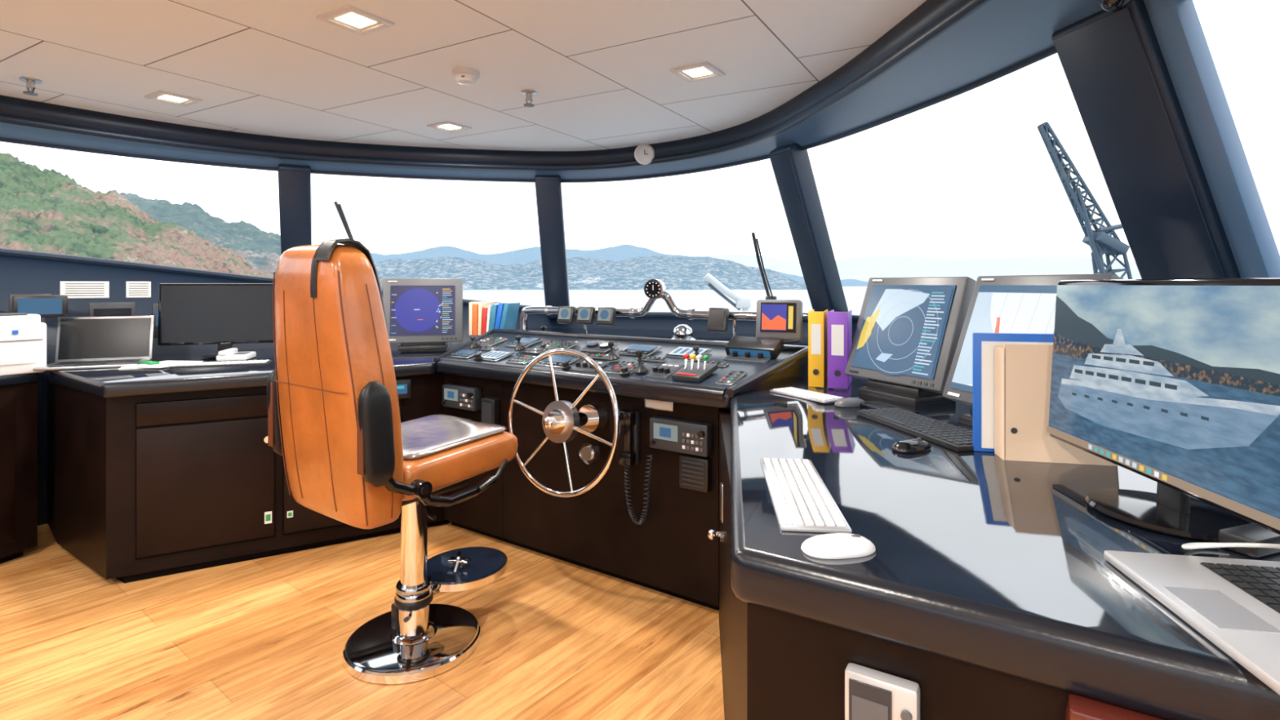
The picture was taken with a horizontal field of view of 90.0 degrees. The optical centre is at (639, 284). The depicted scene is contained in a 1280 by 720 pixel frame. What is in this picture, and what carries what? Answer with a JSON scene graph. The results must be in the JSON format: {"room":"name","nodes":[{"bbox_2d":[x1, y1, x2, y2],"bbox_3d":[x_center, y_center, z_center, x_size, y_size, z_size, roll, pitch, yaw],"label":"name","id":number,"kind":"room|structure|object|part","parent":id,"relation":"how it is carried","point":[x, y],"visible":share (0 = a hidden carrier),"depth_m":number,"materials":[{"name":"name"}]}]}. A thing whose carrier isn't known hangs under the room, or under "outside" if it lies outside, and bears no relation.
{"room":"control cabin","nodes":[
{"label":"control cabin","id":0,"kind":"room"},
{"bbox_2d":[143,90,202,106],"bbox_3d":[-2.180,-0.866,2.990,0.170,0.010,0.170,0,0,32],"label":"recessed light","id":1,"kind":"object","parent":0,"point":[160,95],"depth_m":2.98,"materials":[{"name":"white plastic"}]},
{"bbox_2d":[316,4,394,35],"bbox_3d":[-0.934,-0.866,2.105,0.170,0.010,0.170,0,0,32],"label":"recessed light","id":2,"kind":"object","parent":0,"point":[348,17],"depth_m":2.10,"materials":[{"name":"white plastic"}]},
{"bbox_2d":[0,521,724,719],"bbox_3d":[-0.950,1.325,1.200,6.300,0.050,7.600,0,0,0],"label":"floor","id":3,"kind":"structure","parent":0,"point":[264,638],"depth_m":2.32,"materials":[{"name":"brown wood"}]},
{"bbox_2d":[0,373,39,564],"bbox_3d":[-3.353,0.863,2.059,0.932,0.875,2.158,0,0,0],"label":"base cabinet","id":4,"kind":"object","parent":3,"relation":"on","point":[18,393],"visible":0.97,"depth_m":3.00,"materials":[{"name":"brown wood"}]},
{"bbox_2d":[0,312,46,376],"bbox_3d":[-3.117,0.281,2.979,0.366,0.286,0.440,0,0,28],"label":"printer","id":5,"kind":"object","parent":4,"relation":"on","point":[23,336],"visible":0.98,"depth_m":3.00,"materials":[{"name":"white plastic"}]},
{"bbox_2d":[43,342,464,583],"bbox_3d":[-2.030,0.855,3.596,2.320,0.890,1.898,0,0,0],"label":"desk","id":6,"kind":"object","parent":3,"relation":"on","point":[153,473],"visible":0.56,"depth_m":2.91,"materials":[{"name":"black wood"}]},
{"bbox_2d":[32,315,154,370],"bbox_3d":[-2.728,0.289,3.218,0.400,0.240,0.290,0,0,-24],"label":"laptop","id":7,"kind":"object","parent":6,"relation":"on","point":[113,341],"visible":0.96,"depth_m":3.31,"materials":[{"name":"silver metal"}]},
{"bbox_2d":[118,360,203,369],"bbox_3d":[-2.406,0.399,3.211,0.306,0.022,0.310,0,0,-10],"label":"documents","id":8,"kind":"object","parent":6,"relation":"on","point":[147,364],"visible":0.89,"depth_m":3.17,"materials":[{"name":"white paper"}]},
{"bbox_2d":[157,283,275,357],"bbox_3d":[-2.346,0.202,3.624,0.620,0.420,0.245,0,0,-20],"label":"desktop monitor","id":9,"kind":"object","parent":6,"relation":"on","point":[224,315],"visible":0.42,"depth_m":3.57,"materials":[{"name":"black plastic"}]},
{"bbox_2d":[168,360,271,368],"bbox_3d":[-2.120,0.404,3.250,0.420,0.012,0.130,0,0,-20],"label":"keyboard","id":10,"kind":"object","parent":6,"relation":"on","point":[250,362],"visible":1,"depth_m":3.22,"materials":[{"name":"grey plastic"}]},
{"bbox_2d":[216,347,256,360],"bbox_3d":[-2.180,0.378,3.460,0.140,0.052,0.190,0,0,-15],"label":"desk telephone","id":11,"kind":"object","parent":6,"relation":"on","point":[229,354],"visible":1,"depth_m":3.39,"materials":[{"name":"white plastic"}]},
{"bbox_2d":[264,511,293,524],"bbox_3d":[-1.713,1.100,3.036,0.118,0.055,0.003,0,0,-29],"label":"label","id":12,"kind":"object","parent":6,"relation":"attached to","point":[268,515],"visible":1,"depth_m":3.02,"materials":[{"name":"plastic"}]},
{"bbox_2d":[395,377,411,399],"bbox_3d":[-1.239,0.540,3.298,0.110,0.100,0.035,0,0,-29],"label":"display screen","id":13,"kind":"object","parent":6,"relation":"attached to","point":[403,386],"visible":0.58,"depth_m":3.30,"materials":[{"name":"black plastic"}]},
{"bbox_2d":[382,278,462,351],"bbox_3d":[-1.331,0.194,3.946,0.460,0.462,0.264,0,0,-15],"label":"monitor","id":14,"kind":"object","parent":6,"relation":"on","point":[422,314],"visible":0.95,"depth_m":3.85,"materials":[{"name":"grey plastic"}]},
{"bbox_2d":[266,238,518,684],"bbox_3d":[-0.821,0.581,2.295,0.616,1.438,0.811,0,0,36],"label":"chair","id":15,"kind":"object","parent":3,"relation":"on","point":[334,418],"visible":1,"depth_m":2.03,"materials":[{"name":"leather"}]},
{"bbox_3d":[-1.185,0.478,2.262,0.059,0.386,0.241,0,0,40],"label":"armrest","id":16,"kind":"part","parent":15,"relation":"part of","materials":[{"name":"black leather"}]},
{"bbox_3d":[-0.989,0.311,2.065,0.500,0.872,0.224,0,0,36],"label":"backrest","id":17,"kind":"part","parent":15,"relation":"part of","materials":[{"name":"leather"}]},
{"bbox_3d":[-0.740,0.478,1.939,0.059,0.386,0.241,0,0,32],"label":"armrest","id":18,"kind":"part","parent":15,"relation":"part of","materials":[{"name":"black leather"}]},
{"bbox_3d":[-0.785,0.626,2.345,0.496,0.156,0.520,0,0,36],"label":"seat","id":19,"kind":"part","parent":15,"relation":"part of","materials":[{"name":"leather"}]},
{"bbox_2d":[433,328,808,610],"bbox_3d":[-0.165,0.782,3.076,1.836,1.036,1.475,0,0,0],"label":"console","id":20,"kind":"object","parent":3,"relation":"on","point":[672,553],"depth_m":2.82,"materials":[{"name":"black"}]},
{"bbox_2d":[440,383,480,411],"bbox_3d":[-0.929,0.585,3.305,0.250,0.115,0.069,0,0,34],"label":"radio","id":21,"kind":"object","parent":20,"relation":"attached to","point":[455,396],"visible":1,"depth_m":3.27,"materials":[{"name":"grey plastic"}]},
{"bbox_2d":[468,335,479,348],"bbox_3d":[-0.902,0.311,3.471,0.060,0.077,0.074,0,0,36],"label":"joystick","id":22,"kind":"object","parent":20,"relation":"on","point":[473,344],"visible":1,"depth_m":3.46,"materials":[{"name":"black plastic"}]},
{"bbox_3d":[-0.821,0.367,3.240,0.044,0.041,0.050,0,0,36],"label":"rotary knob","id":23,"kind":"part","parent":20,"relation":"part of","materials":[{"name":"black plastic"}]},
{"bbox_2d":[480,396,499,425],"bbox_3d":[-0.749,0.640,3.197,0.100,0.140,0.043,0,0,34],"label":"speaker box","id":24,"kind":"object","parent":20,"relation":"attached to","point":[490,406],"visible":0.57,"depth_m":3.18,"materials":[{"name":"black plastic"}]},
{"bbox_2d":[514,335,525,351],"bbox_3d":[-0.625,0.302,3.308,0.060,0.086,0.076,0,0,36],"label":"joystick","id":25,"kind":"object","parent":20,"relation":"on","point":[519,347],"visible":1,"depth_m":3.30,"materials":[{"name":"black plastic"}]},
{"bbox_2d":[538,343,549,355],"bbox_3d":[-0.475,0.319,3.173,0.060,0.067,0.071,0,0,36],"label":"joystick","id":26,"kind":"object","parent":20,"relation":"on","point":[544,349],"visible":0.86,"depth_m":3.16,"materials":[{"name":"black plastic"}]},
{"bbox_2d":[507,348,620,497],"bbox_3d":[-0.282,0.573,2.694,0.598,0.630,0.395,0,0,34],"label":"steering wheel","id":27,"kind":"object","parent":20,"relation":"attached to","point":[562,421],"visible":0.94,"depth_m":2.62,"materials":[{"name":"silver metal"}]},
{"bbox_3d":[-0.336,0.367,2.900,0.044,0.041,0.050,0,0,35],"label":"rotary knob","id":28,"kind":"part","parent":20,"relation":"part of","materials":[{"name":"black plastic"}]},
{"bbox_2d":[448,336,771,385],"bbox_3d":[-0.208,0.341,3.047,1.613,0.098,1.220,0,0,0],"label":"instruments","id":29,"kind":"object","parent":20,"relation":"on","point":[666,370],"visible":0.85,"depth_m":3.01,"materials":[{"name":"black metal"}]},
{"bbox_2d":[724,336,784,359],"bbox_3d":[0.501,0.277,2.807,0.240,0.090,0.114,0,0,36],"label":"display unit","id":30,"kind":"object","parent":29,"relation":"on","point":[771,348],"visible":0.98,"depth_m":2.77,"materials":[{"name":"black plastic"}]},
{"bbox_2d":[606,341,619,360],"bbox_3d":[-0.130,0.303,2.949,0.060,0.096,0.079,0,0,36],"label":"joystick","id":31,"kind":"object","parent":20,"relation":"on","point":[612,356],"visible":1,"depth_m":2.94,"materials":[{"name":"black plastic"}]},
{"bbox_3d":[-0.065,0.368,2.710,0.044,0.041,0.050,0,0,35],"label":"rotary knob","id":32,"kind":"part","parent":20,"relation":"part of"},
{"bbox_2d":[618,408,652,524],"bbox_3d":[-0.007,0.759,2.670,0.155,0.468,0.078,0,0,34],"label":"telephone handset","id":33,"kind":"object","parent":20,"relation":"attached to","point":[629,456],"visible":0.99,"depth_m":2.67,"materials":[{"name":"grey plastic"}]},
{"bbox_2d":[634,350,648,373],"bbox_3d":[0.001,0.324,2.709,0.060,0.106,0.081,0,0,36],"label":"joystick","id":34,"kind":"object","parent":20,"relation":"on","point":[641,368],"visible":1,"depth_m":2.70,"materials":[{"name":"black plastic"}]},
{"bbox_2d":[644,399,673,411],"bbox_3d":[0.078,0.500,2.653,0.140,0.040,0.010,0,0,34],"label":"name plate","id":35,"kind":"object","parent":20,"relation":"attached to","point":[652,404],"visible":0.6,"depth_m":2.65,"materials":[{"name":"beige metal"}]},
{"bbox_2d":[518,328,808,373],"bbox_3d":[0.114,0.357,3.726,1.967,0.085,1.784,0,0,0],"label":"ledge","id":36,"kind":"object","parent":20,"relation":"attached to","point":[666,334],"visible":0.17,"depth_m":4.08,"materials":[{"name":"black plastic"}]},
{"bbox_2d":[469,301,519,335],"bbox_3d":[-0.897,0.211,3.954,0.265,0.203,0.160,0,0,15],"label":"books","id":37,"kind":"object","parent":36,"relation":"on","point":[484,317],"visible":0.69,"depth_m":3.89,"materials":[{"name":"multicoloured paper"}]},
{"bbox_2d":[540,324,546,331],"bbox_3d":[-0.565,0.278,3.752,0.050,0.075,0.050,0,0,0],"label":"knob","id":38,"kind":"object","parent":36,"relation":"on","point":[543,327],"visible":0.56,"depth_m":3.74,"materials":[{"name":"black plastic"}]},
{"bbox_2d":[520,291,808,336],"bbox_3d":[0.080,0.173,3.279,1.566,0.287,0.989,0,0,0],"label":"grab rail","id":39,"kind":"object","parent":36,"relation":"on","point":[691,314],"visible":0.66,"depth_m":3.24,"materials":[{"name":"silver metal"}]},
{"bbox_2d":[556,306,576,324],"bbox_3d":[-0.397,0.174,3.522,0.100,0.110,0.094,0,0,28],"label":"gauge","id":40,"kind":"object","parent":39,"relation":"attached to","point":[566,314],"visible":1,"depth_m":3.49,"materials":[{"name":"black plastic"}]},
{"bbox_2d":[576,306,595,324],"bbox_3d":[-0.284,0.174,3.452,0.100,0.110,0.094,0,0,28],"label":"gauge","id":41,"kind":"object","parent":39,"relation":"attached to","point":[585,315],"visible":1,"depth_m":3.42,"materials":[{"name":"black plastic"}]},
{"bbox_2d":[595,306,616,325],"bbox_3d":[-0.171,0.174,3.382,0.100,0.110,0.094,0,0,28],"label":"gauge","id":42,"kind":"object","parent":39,"relation":"attached to","point":[606,316],"visible":1,"depth_m":3.35,"materials":[{"name":"black plastic"}]},
{"bbox_2d":[644,279,666,298],"bbox_3d":[0.074,0.025,3.226,0.099,0.099,0.056,0,0,20],"label":"indicator","id":43,"kind":"object","parent":39,"relation":"attached to","point":[653,288],"visible":1,"depth_m":3.20,"materials":[{"name":"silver metal"}]},
{"bbox_2d":[706,307,728,332],"bbox_3d":[0.376,0.174,3.043,0.095,0.129,0.098,0,0,28],"label":"box","id":44,"kind":"object","parent":39,"relation":"attached to","point":[717,319],"visible":1,"depth_m":3.01,"materials":[{"name":"black plastic"}]},
{"bbox_2d":[671,324,696,340],"bbox_3d":[0.229,0.265,3.413,0.140,0.100,0.140,0,0,0],"label":"magnetic compass","id":45,"kind":"object","parent":36,"relation":"on","point":[682,331],"visible":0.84,"depth_m":3.37,"materials":[{"name":"silver metal"}]},
{"bbox_2d":[649,416,712,457],"bbox_3d":[0.157,0.610,2.565,0.270,0.125,0.069,0,0,34],"label":"radio","id":46,"kind":"object","parent":20,"relation":"attached to","point":[677,435],"visible":1,"depth_m":2.54,"materials":[{"name":"grey plastic"}]},
{"bbox_2d":[679,453,711,493],"bbox_3d":[0.219,0.750,2.540,0.130,0.130,0.038,0,0,34],"label":"speaker box","id":47,"kind":"object","parent":20,"relation":"attached to","point":[695,472],"visible":1,"depth_m":2.52,"materials":[{"name":"black plastic"}]},
{"bbox_2d":[671,353,718,382],"bbox_3d":[0.219,0.331,2.589,0.130,0.112,0.174,0,0,36],"label":"lever","id":48,"kind":"object","parent":20,"relation":"on","point":[692,371],"visible":1,"depth_m":2.57,"materials":[{"name":"grey plastic"}]},
{"bbox_2d":[690,346,702,362],"bbox_3d":[0.247,0.300,2.790,0.060,0.077,0.074,0,0,36],"label":"joystick","id":49,"kind":"object","parent":20,"relation":"on","point":[695,348],"visible":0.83,"depth_m":2.78,"materials":[{"name":"black plastic"}]},
{"bbox_2d":[755,299,802,343],"bbox_3d":[0.623,0.170,2.855,0.200,0.207,0.122,0,0,22],"label":"display","id":50,"kind":"object","parent":20,"relation":"on","point":[782,319],"visible":0.89,"depth_m":2.81,"materials":[{"name":"grey plastic"}]},
{"bbox_2d":[719,375,1279,719],"bbox_3d":[1.037,0.855,1.711,1.787,0.890,3.654,0,0,0],"label":"desk","id":51,"kind":"object","parent":3,"relation":"on","point":[988,585],"depth_m":0.94,"materials":[{"name":"brown wood"}]},
{"bbox_2d":[707,482,723,542],"bbox_3d":[0.244,0.728,2.035,0.053,0.176,0.058,0,0,-5],"label":"door handle","id":52,"kind":"object","parent":51,"relation":"attached to","point":[712,534],"visible":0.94,"depth_m":2.04,"materials":[{"name":"silver metal"}]},
{"bbox_2d":[760,457,851,533],"bbox_3d":[0.312,0.404,1.262,0.115,0.012,0.420,0,0,6],"label":"keyboard","id":53,"kind":"object","parent":51,"relation":"on","point":[802,501],"visible":1,"depth_m":1.19,"materials":[{"name":"white plastic"}]},
{"bbox_2d":[769,386,843,403],"bbox_3d":[0.610,0.404,2.340,0.110,0.012,0.280,0,0,-30],"label":"keyboard","id":54,"kind":"object","parent":51,"relation":"on","point":[790,391],"visible":0.98,"depth_m":2.31,"materials":[{"name":"white plastic"}]},
{"bbox_2d":[808,309,827,387],"bbox_3d":[0.740,0.260,2.656,0.060,0.300,0.244,0,0,20],"label":"ring binder","id":55,"kind":"object","parent":51,"relation":"on","point":[817,321],"visible":0.99,"depth_m":2.55,"materials":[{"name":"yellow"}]},
{"bbox_2d":[800,533,875,559],"bbox_3d":[0.305,0.399,0.985,0.116,0.022,0.064,0,0,-10],"label":"computer mouse","id":56,"kind":"object","parent":51,"relation":"on","point":[833,545],"visible":1,"depth_m":0.96,"materials":[{"name":"white plastic"}]},
{"bbox_2d":[827,309,851,389],"bbox_3d":[0.819,0.260,2.619,0.075,0.300,0.244,0,0,22],"label":"ring binder","id":57,"kind":"object","parent":51,"relation":"on","point":[839,323],"visible":0.99,"depth_m":2.51,"materials":[{"name":"purple plastic"}]},
{"bbox_2d":[834,397,865,407],"bbox_3d":[0.710,0.397,2.160,0.114,0.026,0.064,0,0,-20],"label":"computer mouse","id":58,"kind":"object","parent":51,"relation":"on","point":[847,402],"visible":0.93,"depth_m":2.13,"materials":[{"name":"grey plastic"}]},
{"bbox_2d":[844,662,919,719],"bbox_3d":[0.326,0.625,0.865,0.095,0.190,0.030,0,0,32],"label":"intercom panel","id":59,"kind":"object","parent":51,"relation":"attached to","point":[870,694],"visible":1,"depth_m":0.86,"materials":[{"name":"white plastic"}]},
{"bbox_2d":[860,400,919,413],"bbox_3d":[0.800,0.404,2.080,0.090,0.012,0.200,0,0,-18],"label":"tablet device","id":60,"kind":"object","parent":51,"relation":"on","point":[873,405],"visible":0.42,"depth_m":2.10,"materials":[{"name":"black plastic"}]},
{"bbox_2d":[844,276,976,404],"bbox_3d":[1.017,0.222,2.349,0.344,0.505,0.450,0,0,-24],"label":"monitor","id":61,"kind":"object","parent":51,"relation":"on","point":[908,332],"visible":0.95,"depth_m":2.26,"materials":[{"name":"grey plastic"}]},
{"bbox_2d":[891,437,931,453],"bbox_3d":[0.672,0.397,1.585,0.114,0.026,0.064,0,0,-30],"label":"computer mouse","id":62,"kind":"object","parent":51,"relation":"on","point":[907,446],"visible":1,"depth_m":1.56,"materials":[{"name":"black plastic"}]},
{"bbox_2d":[856,408,973,451],"bbox_3d":[0.800,0.401,1.800,0.150,0.018,0.460,0,0,-12],"label":"keyboard","id":63,"kind":"object","parent":51,"relation":"on","point":[957,438],"visible":0.91,"depth_m":1.76,"materials":[{"name":"black plastic"}]},
{"bbox_2d":[972,333,1053,452],"bbox_3d":[0.945,0.265,1.544,0.260,0.290,0.015,0,0,12],"label":"folder","id":64,"kind":"object","parent":51,"relation":"on","point":[983,344],"visible":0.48,"depth_m":1.56,"materials":[{"name":"blue"}]},
{"bbox_2d":[942,273,1124,426],"bbox_3d":[1.127,0.222,1.800,0.343,0.505,0.460,0,0,-12],"label":"monitor","id":65,"kind":"object","parent":51,"relation":"on","point":[1009,304],"visible":0.34,"depth_m":1.87,"materials":[{"name":"grey plastic"}]},
{"bbox_2d":[994,343,1117,466],"bbox_3d":[0.966,0.275,1.494,0.234,0.270,0.065,0,0,12],"label":"magazine file","id":66,"kind":"object","parent":51,"relation":"on","point":[1022,372],"visible":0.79,"depth_m":1.48,"materials":[{"name":"beige cardboard"}]},
{"bbox_3d":[0.714,0.643,0.618,0.504,0.313,0.041,0,0,32],"label":"mahogany drawer part","id":67,"kind":"part","parent":51,"relation":"part of","materials":[{"name":"red wood"}]},
{"bbox_2d":[1046,277,1279,542],"bbox_3d":[0.943,0.200,1.126,0.266,0.428,0.640,0,0,5],"label":"desktop monitor","id":68,"kind":"object","parent":51,"relation":"on","point":[1174,384],"visible":0.93,"depth_m":1.07,"materials":[{"name":"black"}]},
{"bbox_2d":[1103,550,1279,695],"bbox_3d":[0.831,0.298,0.803,0.331,0.222,0.434,0,0,10],"label":"laptop","id":69,"kind":"object","parent":51,"relation":"on","point":[1234,603],"visible":1,"depth_m":0.81,"materials":[{"name":"silver metal"}]},
{"bbox_2d":[1218,523,1279,557],"bbox_3d":[0.950,0.396,0.990,0.090,0.028,0.050,0,0,-20],"label":"power adapter","id":70,"kind":"object","parent":51,"relation":"on","point":[1251,532],"visible":0.8,"depth_m":0.97,"materials":[{"name":"black plastic"}]},
{"bbox_2d":[0,255,857,525],"bbox_3d":[-0.976,0.524,1.118,6.078,1.552,7.236,0,0,0],"label":"wall","id":71,"kind":"structure","parent":0,"point":[18,275],"depth_m":3.65,"materials":[{"name":"blue paint"}]},
{"bbox_2d":[8,293,51,312],"bbox_3d":[-3.159,0.100,3.318,0.160,0.100,0.054,0,0,-42],"label":"radio unit","id":72,"kind":"object","parent":71,"relation":"attached to","point":[11,295],"visible":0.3,"depth_m":3.25,"materials":[{"name":"grey plastic"}]},
{"bbox_2d":[12,294,67,317],"bbox_3d":[-2.985,0.110,3.188,0.200,0.110,0.064,0,0,-40],"label":"gps chartplotter","id":73,"kind":"object","parent":71,"relation":"attached to","point":[44,305],"visible":0.88,"depth_m":3.17,"materials":[{"name":"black plastic"}]},
{"bbox_2d":[60,281,109,297],"bbox_3d":[-3.000,0.030,3.460,0.200,0.090,0.004,0,0,-40],"label":"card","id":74,"kind":"object","parent":71,"relation":"attached to","point":[71,289],"visible":0.93,"depth_m":3.46,"materials":[{"name":"white paper"}]},
{"bbox_2d":[88,302,136,316],"bbox_3d":[-2.899,0.210,3.518,0.200,0.220,0.055,0,0,-40],"label":"radio unit","id":75,"kind":"object","parent":71,"relation":"attached to","point":[97,308],"visible":0.27,"depth_m":3.50,"materials":[{"name":"grey plastic"}]},
{"bbox_2d":[125,281,151,297],"bbox_3d":[-2.820,0.030,3.600,0.110,0.090,0.004,0,0,-40],"label":"card","id":76,"kind":"object","parent":71,"relation":"attached to","point":[133,289],"visible":1,"depth_m":3.60,"materials":[{"name":"white paper"}]},
{"bbox_2d":[151,302,158,338],"bbox_3d":[-2.719,0.210,3.698,0.160,0.200,0.055,0,0,-40],"label":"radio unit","id":77,"kind":"object","parent":71,"relation":"attached to","point":[154,306],"visible":0.18,"depth_m":3.64,"materials":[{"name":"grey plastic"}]},
{"bbox_2d":[277,164,311,254],"bbox_3d":[-2.195,-0.346,4.085,0.372,0.808,0.532,0,0,0],"label":"pillar","id":78,"kind":"structure","parent":71,"relation":"attached to","point":[294,180],"depth_m":3.96,"materials":[{"name":"blue metal"}]},
{"bbox_2d":[0,248,859,321],"bbox_3d":[-0.976,-0.014,1.123,6.102,0.519,7.249,0,0,0],"label":"window sill","id":79,"kind":"structure","parent":71,"relation":"attached to","point":[3,251],"depth_m":3.80,"materials":[{"name":"blue metal"}]},
{"bbox_2d":[534,174,569,318],"bbox_3d":[-0.608,-0.250,4.489,0.194,1.000,0.506,0,0,0],"label":"pillar","id":80,"kind":"structure","parent":71,"relation":"attached to","point":[548,192],"depth_m":4.41,"materials":[{"name":"blue metal"}]},
{"bbox_2d":[769,142,848,311],"bbox_3d":[0.955,-0.242,3.556,0.550,1.018,0.640,0,0,0],"label":"pillar","id":81,"kind":"structure","parent":71,"relation":"attached to","point":[791,165],"depth_m":3.46,"materials":[{"name":"blue metal"}]},
{"bbox_2d":[1051,0,1279,279],"bbox_3d":[1.468,-0.249,1.748,0.597,1.000,0.449,0,0,0],"label":"pillar","id":82,"kind":"structure","parent":71,"relation":"attached to","point":[1143,78],"depth_m":1.66,"materials":[{"name":"blue metal"}]},
{"bbox_3d":[-1.450,-0.250,4.325,1.700,0.900,0.790,0,0,0],"label":"window","id":83,"kind":"structure","parent":71,"relation":"in","visible":0},
{"bbox_2d":[333,201,354,239],"bbox_3d":[-2.015,-0.284,4.430,0.194,0.575,0.084,0,0,0],"label":"wiper","id":84,"kind":"object","parent":83,"relation":"attached to","point":[339,208],"depth_m":4.41,"materials":[{"name":"black metal"}]},
{"bbox_3d":[0.280,-0.238,4.038,1.800,0.924,1.376,0,0,0],"label":"window","id":85,"kind":"structure","parent":71,"relation":"in","visible":0},
{"bbox_2d":[751,231,776,299],"bbox_3d":[0.825,-0.071,4.267,0.181,0.544,0.116,0,0,0],"label":"windshield wiper","id":86,"kind":"object","parent":85,"relation":"attached to","point":[757,247],"depth_m":4.25,"materials":[{"name":"black plastic"}]},
{"bbox_2d":[426,120,471,133],"bbox_3d":[-1.050,-0.866,3.530,0.170,0.010,0.170,0,0,32],"label":"recessed light","id":87,"kind":"object","parent":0,"point":[448,126],"depth_m":3.52,"materials":[{"name":"white plastic"}]},
{"bbox_2d":[0,0,926,151],"bbox_3d":[-1.324,-0.866,0.852,4.655,0.010,6.704,0,0,0],"label":"ceiling","id":88,"kind":"structure","parent":0,"point":[600,75],"depth_m":2.52,"materials":[{"name":"white plastic"}]},
{"bbox_2d":[19,76,41,95],"bbox_3d":[-2.590,-0.839,2.720,0.070,0.062,0.070,0,0,0],"label":"sprinkler","id":89,"kind":"object","parent":88,"relation":"attached to","point":[30,82],"visible":1,"depth_m":2.71,"materials":[{"name":"silver metal"}]},
{"bbox_2d":[452,66,479,85],"bbox_3d":[-0.712,-0.845,2.620,0.110,0.050,0.110,0,0,0],"label":"smoke detector","id":90,"kind":"object","parent":88,"relation":"attached to","point":[467,76],"visible":1,"depth_m":2.58,"materials":[{"name":"white plastic"}]},
{"bbox_2d":[0,0,991,170],"bbox_3d":[-1.324,-0.818,0.861,4.694,0.145,6.724,0,0,0],"label":"trim","id":91,"kind":"structure","parent":88,"relation":"attached to","point":[930,11],"depth_m":3.48,"materials":[{"name":"blue metal"}]},
{"bbox_2d":[0,0,1102,179],"bbox_3d":[-1.164,-0.723,0.923,5.400,0.074,6.847,0,0,0],"label":"header beam","id":92,"kind":"structure","parent":91,"relation":"attached to","point":[1001,34],"depth_m":2.52,"materials":[{"name":"blue metal"}]},
{"bbox_2d":[1097,0,1132,12],"bbox_3d":[1.160,-0.703,1.560,0.070,0.075,0.070,0,0,0],"label":"cctv camera","id":93,"kind":"object","parent":92,"relation":"attached to","point":[1108,6],"visible":1,"depth_m":1.55,"materials":[{"name":"black plastic"}]},
{"bbox_2d":[634,143,654,164],"bbox_3d":[0.029,-0.805,3.970,0.128,0.128,0.030,0,0,0],"label":"wall clock","id":94,"kind":"object","parent":91,"relation":"attached to","point":[644,153],"visible":1,"depth_m":3.96,"materials":[{"name":"white plastic"}]},
{"bbox_2d":[520,89,536,106],"bbox_3d":[-0.503,-0.839,2.900,0.070,0.062,0.070,0,0,0],"label":"sprinkler","id":95,"kind":"object","parent":88,"relation":"attached to","point":[528,93],"visible":1,"depth_m":2.89,"materials":[{"name":"silver metal"}]},
{"bbox_2d":[0,46,1057,182],"bbox_3d":[-1.164,-0.700,0.923,5.400,0.028,6.847,0,0,0],"label":"trim","id":96,"kind":"structure","parent":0,"point":[1052,51],"depth_m":3.45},
{"bbox_2d":[669,62,725,82],"bbox_3d":[0.237,-0.866,2.620,0.170,0.010,0.170,0,0,32],"label":"recessed light","id":97,"kind":"object","parent":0,"point":[705,70],"depth_m":2.61,"materials":[{"name":"white plastic"}]},
{"bbox_2d":[1181,542,1279,549],"bbox_3d":[0.909,0.386,0.925,0.184,0.040,0.136,0,0,0],"label":"cable","id":98,"kind":"object","parent":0,"point":[1189,545],"depth_m":0.93,"materials":[{"name":"white plastic"}]},
{"label":"outside","id":99,"kind":"structure","parent":0,"visible":0},
{"bbox_2d":[1036,121,1132,279],"bbox_3d":[4.262,-0.394,6.079,1.045,2.260,0.297,0,0,0],"label":"deck crane","id":100,"kind":"object","parent":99,"point":[1099,240],"visible":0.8,"depth_m":5.99,"materials":[{"name":"blue paint"}]},
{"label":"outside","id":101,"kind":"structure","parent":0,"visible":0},
{"bbox_3d":[-0.200,0.740,8.956,6.792,0.120,10.088,0,0,0],"label":"foredeck","id":102,"kind":"object","parent":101,"visible":0},
{"bbox_2d":[703,272,751,311],"bbox_3d":[0.841,0.288,6.063,0.486,0.791,0.194,0,0,0],"label":"deck davit","id":103,"kind":"object","parent":102,"relation":"on","point":[744,304],"visible":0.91,"depth_m":6.02,"materials":[{"name":"grey metal"}]},
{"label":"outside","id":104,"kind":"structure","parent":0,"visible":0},
{"bbox_2d":[369,244,868,286],"bbox_3d":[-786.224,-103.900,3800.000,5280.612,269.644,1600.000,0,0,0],"label":"mountains","id":105,"kind":"structure","parent":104,"point":[621,252],"depth_m":3726.51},
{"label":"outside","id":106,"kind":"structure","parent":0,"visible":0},
{"bbox_2d":[462,286,866,315],"bbox_3d":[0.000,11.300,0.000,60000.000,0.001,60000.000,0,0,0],"label":"sea","id":107,"kind":"structure","parent":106,"point":[697,300],"depth_m":506.73,"materials":[{"name":"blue liquid"}]},
{"bbox_2d":[0,152,275,278],"bbox_3d":[-355.941,-38.600,224.500,572.597,99.800,149.000,0,0,0],"label":"hill","id":108,"kind":"structure","parent":107,"relation":"on","point":[45,211],"depth_m":212.01,"materials":[{"name":"green plant"}]},
{"bbox_2d":[116,191,383,289],"bbox_3d":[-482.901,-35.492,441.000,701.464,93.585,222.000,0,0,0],"label":"headland","id":109,"kind":"structure","parent":107,"relation":"on","point":[262,249],"depth_m":444.52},
{"bbox_2d":[373,255,807,289],"bbox_3d":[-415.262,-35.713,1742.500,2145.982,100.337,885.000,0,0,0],"label":"mountains","id":110,"kind":"structure","parent":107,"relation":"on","point":[686,273],"depth_m":1510.62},
{"bbox_2d":[695,253,1142,281],"bbox_3d":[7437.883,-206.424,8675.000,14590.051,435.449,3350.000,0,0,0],"label":"hazy mountains","id":111,"kind":"structure","parent":107,"relation":"on","point":[862,268],"depth_m":8144.40,"materials":[{"name":"white"}]}
]}

